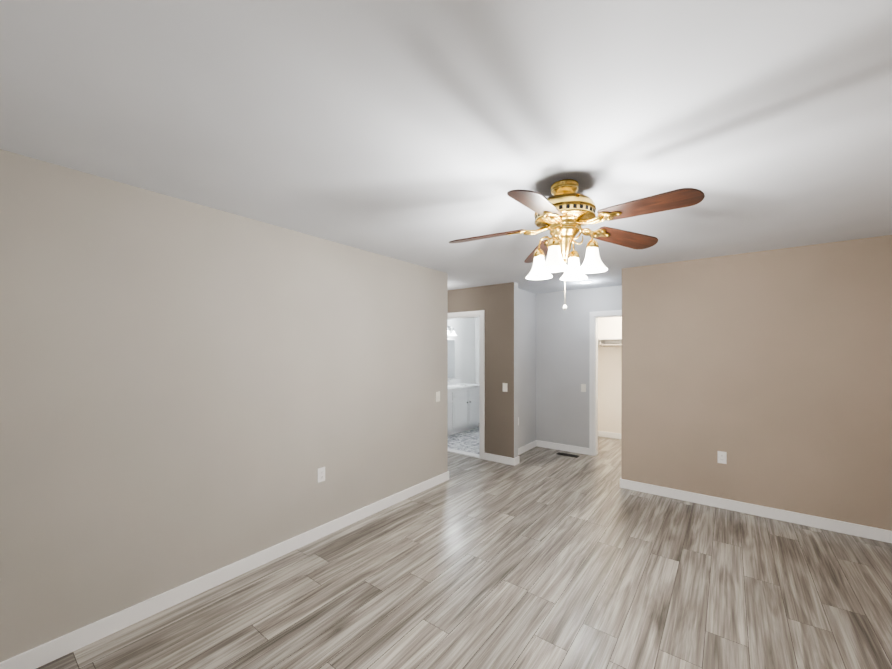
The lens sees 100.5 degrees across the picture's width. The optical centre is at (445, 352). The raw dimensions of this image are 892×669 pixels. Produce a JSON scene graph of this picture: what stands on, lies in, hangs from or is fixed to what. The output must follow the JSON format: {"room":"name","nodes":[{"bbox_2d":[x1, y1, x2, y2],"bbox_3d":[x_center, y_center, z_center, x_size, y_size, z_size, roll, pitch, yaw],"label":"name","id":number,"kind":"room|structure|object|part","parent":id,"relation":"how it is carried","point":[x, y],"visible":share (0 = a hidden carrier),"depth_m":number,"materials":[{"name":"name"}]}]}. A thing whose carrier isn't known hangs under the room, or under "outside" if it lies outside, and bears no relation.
{"room":"empty bedroom","nodes":[
{"label":"empty bedroom","id":0,"kind":"room"},
{"bbox_2d":[0,149,447,661],"bbox_3d":[-1.249,0.288,2.827,0.120,2.440,4.025,0,0,37],"label":"wall","id":1,"kind":"structure","parent":0,"point":[190,391],"depth_m":2.22,"materials":[{"name":"beige paint"}]},
{"bbox_2d":[0,471,448,668],"bbox_3d":[-1.155,1.460,2.844,0.014,0.095,3.919,0,0,37],"label":"baseboard","id":2,"kind":"structure","parent":1,"relation":"attached to","point":[49,651],"depth_m":2.26,"materials":[{"name":"white wood"}]},
{"bbox_2d":[318,467,324,482],"bbox_3d":[-1.016,0.997,3.029,0.008,0.115,0.070,0,0,37],"label":"electrical outlet","id":3,"kind":"object","parent":1,"relation":"attached to","point":[321,474],"visible":1,"depth_m":3.02,"materials":[{"name":"white plastic"}]},
{"bbox_2d":[436,391,439,401],"bbox_3d":[-0.087,0.503,4.240,0.015,0.115,0.070,0,0,37],"label":"light switch","id":4,"kind":"object","parent":1,"relation":"attached to","point":[438,396],"visible":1,"depth_m":4.23,"materials":[{"name":"white plastic"}]},
{"bbox_2d":[0,0,891,293],"bbox_3d":[0.668,-0.985,3.590,6.200,0.100,7.850,0,0,37],"label":"ceiling","id":5,"kind":"structure","parent":0,"point":[422,132],"depth_m":1.45,"materials":[{"name":"paint"}]},
{"bbox_2d":[449,179,704,310],"bbox_3d":[0.639,-0.581,2.016,1.267,0.698,1.234,0,0,37],"label":"ceiling fan","id":6,"kind":"object","parent":5,"relation":"hanging from","point":[564,214],"visible":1,"depth_m":1.95,"materials":[{"name":"brown wood"}]},
{"bbox_3d":[0.234,-0.679,2.177,0.450,0.006,0.150,-5,11,16],"label":"blade","id":7,"kind":"part","parent":6,"relation":"part of","materials":[{"name":"brown wood"}]},
{"bbox_3d":[0.415,-0.678,1.692,0.150,0.006,0.450,14,12,32],"label":"blade","id":8,"kind":"part","parent":6,"relation":"part of","materials":[{"name":"brown wood"}]},
{"bbox_3d":[0.639,-0.680,2.498,0.150,0.006,0.450,-12,-4,-3],"label":"blade","id":9,"kind":"part","parent":6,"relation":"part of","materials":[{"name":"brown wood"}]},
{"bbox_3d":[0.539,-0.497,2.151,0.152,0.122,0.152,0,0,38],"label":"lamp shade","id":10,"kind":"part","parent":6,"relation":"part of","materials":[{"name":"white glass"}]},
{"bbox_3d":[0.571,-0.610,2.126,0.143,0.116,0.062,0,0,38],"label":"arm","id":11,"kind":"part","parent":6,"relation":"part of"},
{"bbox_3d":[0.566,-0.496,1.941,0.152,0.122,0.152,0,0,38],"label":"lamp shade","id":12,"kind":"part","parent":6,"relation":"part of","materials":[{"name":"white glass"}]},
{"bbox_3d":[0.591,-0.609,1.972,0.062,0.116,0.143,0,0,38],"label":"arm","id":13,"kind":"part","parent":6,"relation":"part of"},
{"bbox_3d":[0.749,-0.497,2.178,0.152,0.122,0.152,0,0,38],"label":"lamp shade","id":14,"kind":"part","parent":6,"relation":"part of","materials":[{"name":"white glass"}]},
{"bbox_3d":[0.724,-0.610,2.146,0.062,0.116,0.143,0,0,38],"label":"arm","id":15,"kind":"part","parent":6,"relation":"part of"},
{"bbox_3d":[0.744,-0.609,1.992,0.143,0.116,0.062,0,0,38],"label":"arm","id":16,"kind":"part","parent":6,"relation":"part of"},
{"bbox_3d":[0.776,-0.497,1.968,0.152,0.122,0.152,0,0,38],"label":"lamp shade","id":17,"kind":"part","parent":6,"relation":"part of","materials":[{"name":"white glass"}]},
{"label":"blade","id":18,"kind":"part","parent":6,"relation":"part of","materials":[{"name":"brown wood"}]},
{"bbox_3d":[0.931,-0.678,1.715,0.150,0.006,0.450,15,-5,-38],"label":"blade","id":19,"kind":"part","parent":6,"relation":"part of","materials":[{"name":"brown wood"}]},
{"bbox_2d":[448,318,474,383],"bbox_3d":[-0.075,0.273,7.386,0.120,2.440,2.460,0,0,37],"label":"wall","id":20,"kind":"structure","parent":0,"point":[464,329],"depth_m":7.90,"materials":[{"name":"white paint"}]},
{"bbox_2d":[448,378,459,385],"bbox_3d":[-0.193,0.588,7.112,0.020,0.100,1.620,0,0,37],"label":"backsplash","id":21,"kind":"structure","parent":20,"relation":"attached to","point":[450,381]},
{"bbox_2d":[448,427,478,453],"bbox_3d":[0.692,1.492,6.730,1.900,0.006,2.340,0,0,37],"label":"bathroom tile floor","id":22,"kind":"structure","parent":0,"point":[467,441],"depth_m":6.22,"materials":[{"name":"grey tile"}]},
{"bbox_2d":[448,386,478,435],"bbox_3d":[0.035,1.084,6.940,0.592,0.820,1.600,0,0,37],"label":"bathroom vanity","id":23,"kind":"object","parent":22,"relation":"on","point":[463,406],"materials":[{"name":"white wood"}]},
{"bbox_2d":[448,382,475,389],"bbox_3d":[0.028,0.656,6.943,0.576,0.035,1.620,0,0,37],"label":"countertop","id":24,"kind":"structure","parent":23,"relation":"on","point":[455,385],"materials":[{"name":"white stone"}]},
{"bbox_2d":[36,436,891,668],"bbox_3d":[0.668,1.555,3.598,6.200,0.100,7.850,0,0,37],"label":"floor","id":25,"kind":"structure","parent":0,"point":[536,557],"depth_m":2.33,"materials":[{"name":"grey laminate"}]},
{"bbox_2d":[557,452,578,457],"bbox_3d":[1.780,1.497,5.428,0.310,0.004,0.110,0,0,37],"label":"floor vent","id":26,"kind":"object","parent":25,"relation":"in","point":[570,455],"visible":1,"depth_m":5.40,"materials":[{"name":"black metal"}]},
{"bbox_2d":[448,282,513,457],"bbox_3d":[0.018,0.278,5.693,2.320,2.440,0.120,0,0,37],"label":"wall","id":27,"kind":"structure","parent":0,"point":[495,302],"depth_m":5.09,"materials":[{"name":"beige paint"}]},
{"bbox_2d":[448,448,479,457],"bbox_3d":[0.248,1.493,5.521,0.700,0.012,0.130,0,0,37],"label":"trim","id":28,"kind":"structure","parent":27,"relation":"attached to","point":[463,453],"depth_m":5.48,"materials":[{"name":"white wood"}]},
{"bbox_2d":[448,310,484,458],"bbox_3d":[0.248,0.452,5.518,0.830,2.095,0.152,0,0,37],"label":"door frame","id":29,"kind":"structure","parent":27,"relation":"attached to","point":[480,314],"depth_m":5.23,"materials":[{"name":"white wood"}]},
{"bbox_2d":[484,452,515,465],"bbox_3d":[0.725,1.453,5.073,0.472,0.095,0.014,0,0,37],"label":"baseboard","id":30,"kind":"structure","parent":27,"relation":"attached to","point":[487,456],"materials":[{"name":"white wood"}]},
{"bbox_2d":[503,383,506,391],"bbox_3d":[0.796,0.471,5.015,0.070,0.115,0.015,0,0,37],"label":"light switch","id":31,"kind":"object","parent":27,"relation":"attached to","point":[504,387],"visible":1,"depth_m":5.01,"materials":[{"name":"white plastic"}]},
{"bbox_2d":[514,282,517,457],"bbox_3d":[0.941,0.281,4.989,0.003,2.440,0.116,0,0,37],"label":"wall","id":32,"kind":"structure","parent":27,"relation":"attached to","point":[515,369],"depth_m":4.98,"materials":[{"name":"grey paint"}]},
{"bbox_2d":[518,288,535,447],"bbox_3d":[1.531,0.277,6.161,0.120,2.440,2.460,0,0,37],"label":"wall","id":33,"kind":"structure","parent":0,"point":[527,365],"depth_m":5.67,"materials":[{"name":"grey paint"}]},
{"bbox_2d":[516,440,535,458],"bbox_3d":[1.145,1.451,5.548,0.014,0.095,1.010,0,0,37],"label":"baseboard","id":34,"kind":"structure","parent":33,"relation":"attached to","point":[531,445],"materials":[{"name":"white wood"}]},
{"bbox_2d":[475,317,621,433],"bbox_3d":[2.443,0.274,6.937,4.670,2.440,0.120,0,0,37],"label":"wall","id":35,"kind":"structure","parent":0,"point":[609,383],"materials":[{"name":"paint"}]},
{"bbox_2d":[598,431,620,438],"bbox_3d":[3.207,1.449,6.274,2.406,0.095,0.014,0,0,37],"label":"baseboard","id":36,"kind":"structure","parent":35,"relation":"attached to","point":[600,433],"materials":[{"name":"white wood"}]},
{"bbox_2d":[536,285,621,447],"bbox_3d":[2.647,0.280,5.110,2.930,2.440,0.120,0,0,37],"label":"wall","id":37,"kind":"structure","parent":0,"point":[562,366],"depth_m":5.66,"materials":[{"name":"grey paint"}]},
{"bbox_2d":[536,440,588,454],"bbox_3d":[1.790,1.451,5.683,0.795,0.095,0.014,0,0,37],"label":"baseboard","id":38,"kind":"structure","parent":37,"relation":"attached to","point":[557,446],"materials":[{"name":"white wood"}]},
{"bbox_2d":[581,384,585,391],"bbox_3d":[2.033,0.524,5.493,0.070,0.115,0.015,0,0,37],"label":"light switch","id":39,"kind":"object","parent":37,"relation":"attached to","point":[583,387],"visible":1,"depth_m":5.49,"materials":[{"name":"white plastic"}]},
{"bbox_2d":[589,310,621,455],"bbox_3d":[2.500,0.452,5.222,0.890,2.095,0.152,0,0,37],"label":"door frame","id":40,"kind":"structure","parent":37,"relation":"attached to","point":[593,399],"depth_m":5.41,"materials":[{"name":"white wood"}]},
{"bbox_2d":[621,235,891,530],"bbox_3d":[2.895,0.285,3.500,2.265,2.440,0.120,0,0,37],"label":"wall","id":41,"kind":"structure","parent":0,"point":[769,372],"depth_m":3.39,"materials":[{"name":"beige paint"}]},
{"bbox_2d":[718,451,726,463],"bbox_3d":[2.672,1.015,3.592,0.070,0.115,0.008,0,0,37],"label":"electrical outlet","id":42,"kind":"object","parent":41,"relation":"attached to","point":[722,457],"visible":1,"depth_m":3.59,"materials":[{"name":"white plastic"}]},
{"bbox_2d":[620,478,891,542],"bbox_3d":[2.785,1.458,3.504,2.119,0.095,0.014,0,0,37],"label":"baseboard","id":43,"kind":"structure","parent":41,"relation":"attached to","point":[863,531],"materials":[{"name":"white wood"}]},
{"bbox_3d":[0.692,0.275,6.726,1.900,2.440,2.340,0,0,37],"label":"liner","id":44,"kind":"object","parent":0,"visible":0},
{"bbox_2d":[448,339,454,378],"bbox_3d":[-0.034,0.123,7.253,0.103,0.780,0.580,0,0,37],"label":"bathroom mirror","id":45,"kind":"object","parent":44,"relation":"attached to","point":[451,358],"visible":0.36,"depth_m":7.36,"materials":[{"name":"white mirror"}]},
{"bbox_2d":[448,326,456,335],"bbox_3d":[0.011,-0.436,7.217,0.217,0.202,0.536,0,0,37],"label":"sconce","id":46,"kind":"object","parent":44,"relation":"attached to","point":[453,333],"visible":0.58,"depth_m":7.32,"materials":[{"name":"silver metal"}]},
{"bbox_3d":[2.843,0.278,5.796,2.410,2.440,1.210,0,0,37],"label":"liner","id":47,"kind":"object","parent":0,"visible":0},
{"bbox_2d":[598,338,621,346],"bbox_3d":[3.102,-0.171,6.131,2.402,0.135,0.358,0,0,37],"label":"closet shelf","id":48,"kind":"object","parent":47,"relation":"attached to","point":[603,342],"visible":0.12,"depth_m":6.36,"materials":[{"name":"white wood"}]}
]}

